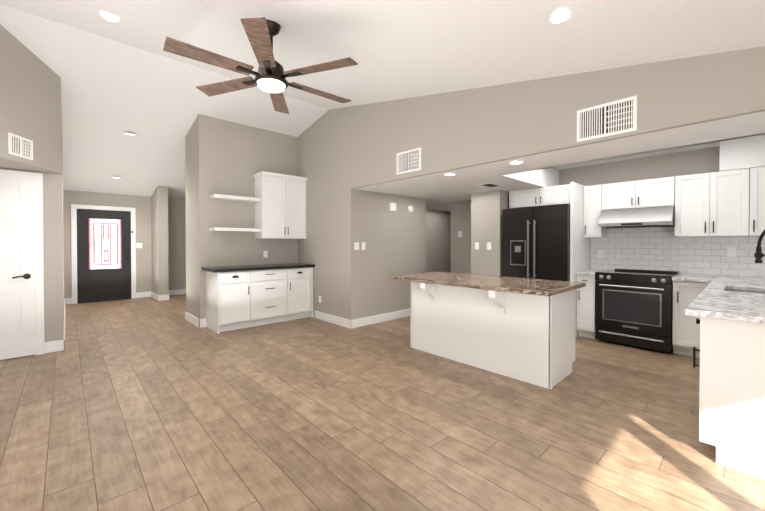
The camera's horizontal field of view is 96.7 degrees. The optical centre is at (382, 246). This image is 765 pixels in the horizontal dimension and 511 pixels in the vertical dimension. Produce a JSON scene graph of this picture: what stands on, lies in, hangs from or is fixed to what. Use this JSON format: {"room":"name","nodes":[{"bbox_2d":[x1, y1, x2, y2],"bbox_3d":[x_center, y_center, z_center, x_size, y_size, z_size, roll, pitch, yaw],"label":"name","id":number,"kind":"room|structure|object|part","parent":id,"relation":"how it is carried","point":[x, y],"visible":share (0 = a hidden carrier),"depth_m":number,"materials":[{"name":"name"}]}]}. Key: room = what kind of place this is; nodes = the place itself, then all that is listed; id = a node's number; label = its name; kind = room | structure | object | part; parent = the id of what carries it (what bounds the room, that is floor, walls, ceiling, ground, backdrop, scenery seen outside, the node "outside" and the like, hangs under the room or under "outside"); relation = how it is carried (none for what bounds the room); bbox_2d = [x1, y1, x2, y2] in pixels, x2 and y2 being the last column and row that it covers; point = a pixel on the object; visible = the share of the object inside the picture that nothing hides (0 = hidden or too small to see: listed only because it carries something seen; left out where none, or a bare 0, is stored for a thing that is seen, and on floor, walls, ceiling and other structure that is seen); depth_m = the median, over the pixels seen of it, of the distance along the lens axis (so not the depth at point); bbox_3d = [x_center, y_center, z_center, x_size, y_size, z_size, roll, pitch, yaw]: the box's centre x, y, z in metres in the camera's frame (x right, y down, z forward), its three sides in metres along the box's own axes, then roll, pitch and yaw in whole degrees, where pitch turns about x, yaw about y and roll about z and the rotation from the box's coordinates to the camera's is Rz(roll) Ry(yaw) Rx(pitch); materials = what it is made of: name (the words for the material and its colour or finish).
{"room":"kitchen","nodes":[
{"label":"kitchen","id":0,"kind":"room"},
{"bbox_2d":[0,294,764,510],"bbox_3d":[-1.004,1.273,4.258,11.900,0.050,12.400,-1,1,-43],"label":"floor","id":1,"kind":"structure","parent":0,"point":[144,404],"depth_m":2.39,"materials":[{"name":"brown wood"}]},
{"bbox_2d":[201,263,314,333],"bbox_3d":[-1.964,0.773,5.532,1.633,0.925,0.612,-1,1,-43],"label":"base cabinet","id":2,"kind":"object","parent":1,"relation":"on","point":[242,296],"visible":1,"depth_m":5.23,"materials":[{"name":"white wood"}]},
{"bbox_2d":[410,281,575,389],"bbox_3d":[1.078,0.828,3.754,0.855,0.850,1.670,-1,1,-43],"label":"kitchen island","id":3,"kind":"object","parent":1,"relation":"on","point":[528,338],"visible":0.75,"depth_m":3.36,"materials":[{"name":"white wood"}]},
{"bbox_2d":[389,271,585,296],"bbox_3d":[1.068,0.381,3.801,0.960,0.040,1.880,-1,1,-43],"label":"island countertop","id":4,"kind":"structure","parent":3,"relation":"on","point":[539,287],"depth_m":3.45,"materials":[{"name":"brown stone"}]},
{"bbox_2d":[502,204,569,280],"bbox_3d":[2.419,0.322,5.128,0.853,1.795,0.930,-1,1,-43],"label":"fridge","id":5,"kind":"object","parent":1,"relation":"on","point":[536,242],"visible":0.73,"depth_m":4.82,"materials":[{"name":"black metal"}]},
{"bbox_2d":[570,182,589,337],"bbox_3d":[2.811,0.186,4.824,0.748,2.113,0.037,-1,1,-43],"label":"surround panel","id":6,"kind":"object","parent":1,"relation":"on","point":[579,252],"visible":0.5,"depth_m":4.67,"materials":[{"name":"white wood"}]},
{"bbox_2d":[576,270,602,338],"bbox_3d":[2.943,0.793,4.768,0.637,0.900,0.228,-1,1,-43],"label":"base cabinet","id":7,"kind":"object","parent":1,"relation":"on","point":[586,326],"depth_m":4.58,"materials":[{"name":"white wood"}]},
{"bbox_3d":[2.943,0.362,4.764,0.637,0.038,0.228,-1,1,-43],"label":"kitchen base cabinet top","id":8,"kind":"part","parent":7,"relation":"part of","materials":[{"name":"white stone"}]},
{"bbox_2d":[595,268,678,352],"bbox_3d":[3.262,0.779,4.380,0.686,0.935,0.772,-1,1,-43],"label":"range","id":9,"kind":"object","parent":1,"relation":"on","point":[633,307],"visible":0.98,"depth_m":4.16,"materials":[{"name":"black metal"}]},
{"bbox_2d":[672,274,713,362],"bbox_3d":[3.677,0.801,3.966,0.657,0.900,0.398,-1,1,-43],"label":"base cabinet","id":10,"kind":"object","parent":1,"relation":"on","point":[686,287],"depth_m":3.85,"materials":[{"name":"white wood"}]},
{"bbox_3d":[3.656,0.370,3.983,0.657,0.038,0.338,-1,1,-43],"label":"kitchen base cabinet top","id":11,"kind":"part","parent":10,"relation":"part of","materials":[{"name":"white stone"}]},
{"bbox_2d":[697,317,764,479],"bbox_3d":[2.384,0.840,2.046,0.668,0.860,0.650,-1,1,-43],"label":"base cabinet","id":12,"kind":"object","parent":1,"relation":"on","point":[730,354],"depth_m":1.94,"materials":[{"name":"white wood"}]},
{"bbox_2d":[685,276,764,323],"bbox_3d":[3.334,0.494,2.592,3.027,0.260,1.260,-1,1,-43],"label":"countertop","id":13,"kind":"structure","parent":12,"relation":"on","point":[740,299],"depth_m":2.32,"materials":[{"name":"white stone"}]},
{"bbox_2d":[754,229,764,262],"bbox_3d":[3.260,0.077,2.757,0.105,0.571,0.333,-1,1,-43],"label":"faucet","id":14,"kind":"object","parent":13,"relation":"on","point":[758,255],"visible":1,"depth_m":2.83,"materials":[{"name":"black metal"}]},
{"bbox_2d":[0,24,764,359],"bbox_3d":[-1.011,-0.552,4.234,11.920,3.600,12.240,-1,1,-43],"label":"wall","id":15,"kind":"structure","parent":0,"point":[336,156],"depth_m":5.17,"materials":[{"name":"grey paint"}]},
{"bbox_2d":[8,132,32,159],"bbox_3d":[-3.731,-1.030,3.512,0.008,0.210,0.290,0,1,-11],"label":"air vent","id":16,"kind":"object","parent":15,"relation":"in","point":[20,146],"visible":1,"depth_m":3.50,"materials":[{"name":"white metal"}]},
{"bbox_2d":[0,169,44,359],"bbox_3d":[-4.267,0.204,3.643,0.900,2.100,0.077,-1,1,-43],"label":"door","id":17,"kind":"structure","parent":15,"relation":"attached to","point":[21,273],"depth_m":3.84,"materials":[{"name":"white wood"}]},
{"bbox_2d":[62,298,65,350],"bbox_3d":[-5.260,1.170,5.626,0.015,0.130,4.195,-1,1,-43],"label":"baseboard","id":18,"kind":"structure","parent":15,"relation":"attached to","point":[63,341],"depth_m":4.40,"materials":[{"name":"white wood"}]},
{"bbox_2d":[71,204,135,303],"bbox_3d":[-6.165,0.155,7.562,1.115,2.120,0.113,-1,1,-43],"label":"door","id":19,"kind":"structure","parent":15,"relation":"attached to","point":[103,241],"depth_m":7.56,"materials":[{"name":"black wood"}]},
{"bbox_2d":[136,243,141,247],"bbox_3d":[-5.740,-0.024,8.026,0.115,0.116,0.010,-1,1,-43],"label":"switch plate","id":20,"kind":"object","parent":15,"relation":"attached to","point":[138,245],"depth_m":8.02,"materials":[{"name":"white plastic"}]},
{"bbox_2d":[136,291,150,297],"bbox_3d":[-5.684,1.145,8.087,0.290,0.130,0.015,-1,1,-43],"label":"baseboard","id":21,"kind":"structure","parent":15,"relation":"attached to","point":[140,294],"depth_m":8.08,"materials":[{"name":"white wood"}]},
{"bbox_2d":[151,291,158,300],"bbox_3d":[-5.296,1.147,7.902,0.015,0.130,0.815,-1,1,-43],"label":"baseboard","id":22,"kind":"structure","parent":15,"relation":"attached to","point":[153,295],"depth_m":7.83,"materials":[{"name":"white wood"}]},
{"bbox_2d":[162,293,169,299],"bbox_3d":[-5.105,1.146,8.011,0.015,0.130,0.715,-1,1,-43],"label":"baseboard","id":23,"kind":"structure","parent":15,"relation":"attached to","point":[167,296],"depth_m":7.73,"materials":[{"name":"white wood"}]},
{"bbox_2d":[169,289,185,295],"bbox_3d":[-4.748,1.138,8.850,1.680,0.130,0.015,-1,1,-43],"label":"baseboard","id":24,"kind":"structure","parent":15,"relation":"attached to","point":[181,291],"depth_m":8.49,"materials":[{"name":"white wood"}]},
{"bbox_2d":[185,312,202,327],"bbox_3d":[-3.048,1.171,5.480,0.045,0.130,0.805,-1,1,-43],"label":"baseboard","id":25,"kind":"structure","parent":15,"relation":"attached to","point":[192,319],"depth_m":5.35,"materials":[{"name":"white wood"}]},
{"bbox_2d":[209,194,259,201],"bbox_3d":[-2.341,-0.768,5.417,0.708,0.050,0.248,-1,1,-43],"label":"floating shelf","id":26,"kind":"object","parent":15,"relation":"attached to","point":[232,198],"visible":1,"depth_m":5.34,"materials":[{"name":"white wood"}]},
{"bbox_2d":[209,227,260,231],"bbox_3d":[-2.341,-0.269,5.421,0.708,0.050,0.248,-1,1,-43],"label":"floating shelf","id":27,"kind":"object","parent":15,"relation":"attached to","point":[235,229],"visible":1,"depth_m":5.32,"materials":[{"name":"white wood"}]},
{"bbox_2d":[263,251,267,257],"bbox_3d":[-2.025,0.132,5.887,0.072,0.116,0.009,-1,1,-43],"label":"switch plate","id":28,"kind":"object","parent":15,"relation":"attached to","point":[265,253],"depth_m":5.88,"materials":[{"name":"white plastic"}]},
{"bbox_2d":[253,171,306,238],"bbox_3d":[-1.754,-0.681,5.886,0.827,1.085,0.364,-1,1,-43],"label":"upper cabinet","id":29,"kind":"object","parent":15,"relation":"attached to","point":[280,209],"visible":1,"depth_m":5.73,"materials":[{"name":"white wood"}]},
{"bbox_2d":[315,310,348,327],"bbox_3d":[-0.826,1.171,5.509,0.015,0.130,1.010,-1,1,-43],"label":"baseboard","id":30,"kind":"structure","parent":15,"relation":"attached to","point":[333,319],"depth_m":5.48,"materials":[{"name":"white wood"}]},
{"bbox_2d":[354,242,358,249],"bbox_3d":[-0.393,-0.007,5.205,0.090,0.116,0.010,-1,1,-43],"label":"switch plate","id":31,"kind":"object","parent":15,"relation":"attached to","point":[356,244],"depth_m":5.20,"materials":[{"name":"white plastic"}]},
{"bbox_2d":[349,309,409,328],"bbox_3d":[0.169,1.168,5.735,1.780,0.130,0.015,-1,1,-43],"label":"baseboard","id":32,"kind":"structure","parent":15,"relation":"attached to","point":[355,323],"depth_m":5.51,"materials":[{"name":"white wood"}]},
{"bbox_2d":[397,147,420,174],"bbox_3d":[0.325,-1.067,4.256,0.008,0.270,0.408,-1,1,-43],"label":"air vent","id":33,"kind":"object","parent":15,"relation":"in","point":[409,161],"visible":1,"depth_m":4.25,"materials":[{"name":"white metal"}]},
{"bbox_2d":[389,203,461,236],"bbox_3d":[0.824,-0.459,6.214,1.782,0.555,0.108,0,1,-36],"label":"door chime","id":34,"kind":"object","parent":15,"relation":"attached to","point":[392,206],"visible":1,"depth_m":5.72,"materials":[{"name":"white plastic"}]},
{"bbox_2d":[475,242,478,249],"bbox_3d":[1.537,-0.011,5.547,0.010,0.116,0.072,-1,1,-43],"label":"switch plate","id":35,"kind":"object","parent":15,"relation":"attached to","point":[476,243],"depth_m":5.54,"materials":[{"name":"white plastic"}]},
{"bbox_2d":[487,242,490,249],"bbox_3d":[1.687,-0.009,5.385,0.010,0.116,0.072,-1,1,-43],"label":"switch plate","id":36,"kind":"object","parent":15,"relation":"attached to","point":[488,243],"depth_m":5.38,"materials":[{"name":"white plastic"}]},
{"bbox_2d":[509,184,569,207],"bbox_3d":[2.526,-0.737,5.218,0.600,0.272,0.930,-1,1,-43],"label":"upper cabinet","id":37,"kind":"object","parent":15,"relation":"attached to","point":[552,195],"depth_m":5.00,"materials":[{"name":"white wood"}]},
{"bbox_2d":[584,185,607,237],"bbox_3d":[3.049,-0.492,4.857,0.330,0.730,0.222,-1,1,-43],"label":"upper cabinet","id":38,"kind":"object","parent":15,"relation":"attached to","point":[592,194],"depth_m":4.75,"materials":[{"name":"white wood"}]},
{"bbox_2d":[598,250,602,257],"bbox_3d":[3.180,0.111,4.960,0.009,0.116,0.072,-1,1,-43],"label":"switch plate","id":39,"kind":"object","parent":15,"relation":"attached to","point":[600,252],"depth_m":4.96,"materials":[{"name":"white plastic"}]},
{"bbox_2d":[577,95,636,141],"bbox_3d":[1.771,-1.007,2.704,0.008,0.260,0.408,-1,1,-43],"label":"air vent","id":40,"kind":"object","parent":15,"relation":"in","point":[610,118],"visible":1,"depth_m":2.69,"materials":[{"name":"white metal"}]},
{"bbox_2d":[601,176,676,209],"bbox_3d":[3.385,-0.676,4.494,0.330,0.355,0.760,-1,1,-43],"label":"upper cabinet","id":41,"kind":"object","parent":15,"relation":"attached to","point":[658,192],"depth_m":4.35,"materials":[{"name":"white wood"}]},
{"bbox_2d":[598,206,674,227],"bbox_3d":[3.324,-0.377,4.443,0.497,0.237,0.754,-1,1,-43],"label":"range hood","id":42,"kind":"object","parent":41,"relation":"attached to","point":[663,216],"visible":0.96,"depth_m":4.29,"materials":[{"name":"silver metal"}]},
{"bbox_2d":[590,226,764,277],"bbox_3d":[4.393,0.044,3.670,0.007,0.620,3.800,-1,1,-43],"label":"tile backsplash","id":43,"kind":"structure","parent":15,"relation":"attached to","point":[655,248],"depth_m":4.36,"materials":[{"name":"white tile"}]},
{"bbox_2d":[675,169,740,236],"bbox_3d":[3.875,-0.484,3.970,0.330,0.730,0.670,-1,1,-43],"label":"upper cabinet","id":44,"kind":"object","parent":15,"relation":"attached to","point":[719,204],"depth_m":3.89,"materials":[{"name":"white wood"}]},
{"bbox_2d":[727,247,735,256],"bbox_3d":[4.090,0.061,3.982,0.009,0.116,0.072,-1,1,-43],"label":"switch plate","id":45,"kind":"object","parent":15,"relation":"attached to","point":[731,251],"depth_m":3.98,"materials":[{"name":"white plastic"}]},
{"bbox_2d":[741,167,764,235],"bbox_3d":[4.168,-0.481,3.656,0.330,0.730,0.420,-1,1,-43],"label":"upper cabinet","id":46,"kind":"object","parent":15,"relation":"attached to","point":[752,205],"depth_m":3.63,"materials":[{"name":"white wood"}]},
{"bbox_2d":[0,0,764,197],"bbox_3d":[-2.704,-1.527,2.667,7.320,1.511,12.270,-1,1,-43],"label":"ceiling","id":47,"kind":"structure","parent":0,"point":[127,74],"depth_m":3.15,"materials":[{"name":"white paint"}]},
{"bbox_2d":[99,11,120,22],"bbox_3d":[-2.398,-2.035,2.994,0.150,0.039,0.148,-1,1,-43],"label":"recessed light","id":48,"kind":"object","parent":47,"relation":"in","point":[110,17],"visible":0.73,"depth_m":3.00,"materials":[{"name":"white"}]},
{"bbox_2d":[163,17,357,113],"bbox_3d":[-0.894,-1.532,2.734,1.465,0.550,1.365,-1,1,-43],"label":"ceiling fan","id":49,"kind":"object","parent":47,"relation":"hanging from","point":[271,74],"visible":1,"depth_m":2.59,"materials":[{"name":"brown wood"}]},
{"bbox_2d":[548,7,569,23],"bbox_3d":[1.077,-1.396,2.042,0.150,0.039,0.148,-1,1,-43],"label":"recessed light","id":50,"kind":"object","parent":47,"relation":"in","point":[557,15],"visible":0.71,"depth_m":2.04,"materials":[{"name":"white"}]},
{"bbox_2d":[356,111,764,211],"bbox_3d":[3.047,-1.065,5.015,4.910,0.408,7.620,-1,1,-43],"label":"ceiling","id":51,"kind":"structure","parent":0,"point":[739,141],"depth_m":3.70,"materials":[{"name":"white paint"}]},
{"bbox_2d":[479,183,500,186],"bbox_3d":[1.521,-0.868,4.799,0.300,0.010,0.180,-1,1,-43],"label":"ceiling vent","id":52,"kind":"object","parent":51,"relation":"in","point":[490,185],"visible":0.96,"depth_m":4.80,"materials":[{"name":"white metal"}]},
{"bbox_2d":[509,160,523,163],"bbox_3d":[1.356,-0.850,3.443,0.140,0.019,0.140,-1,1,-43],"label":"recessed light","id":53,"kind":"object","parent":51,"relation":"in","point":[516,162],"visible":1,"depth_m":3.41,"materials":[{"name":"white"}]}
]}

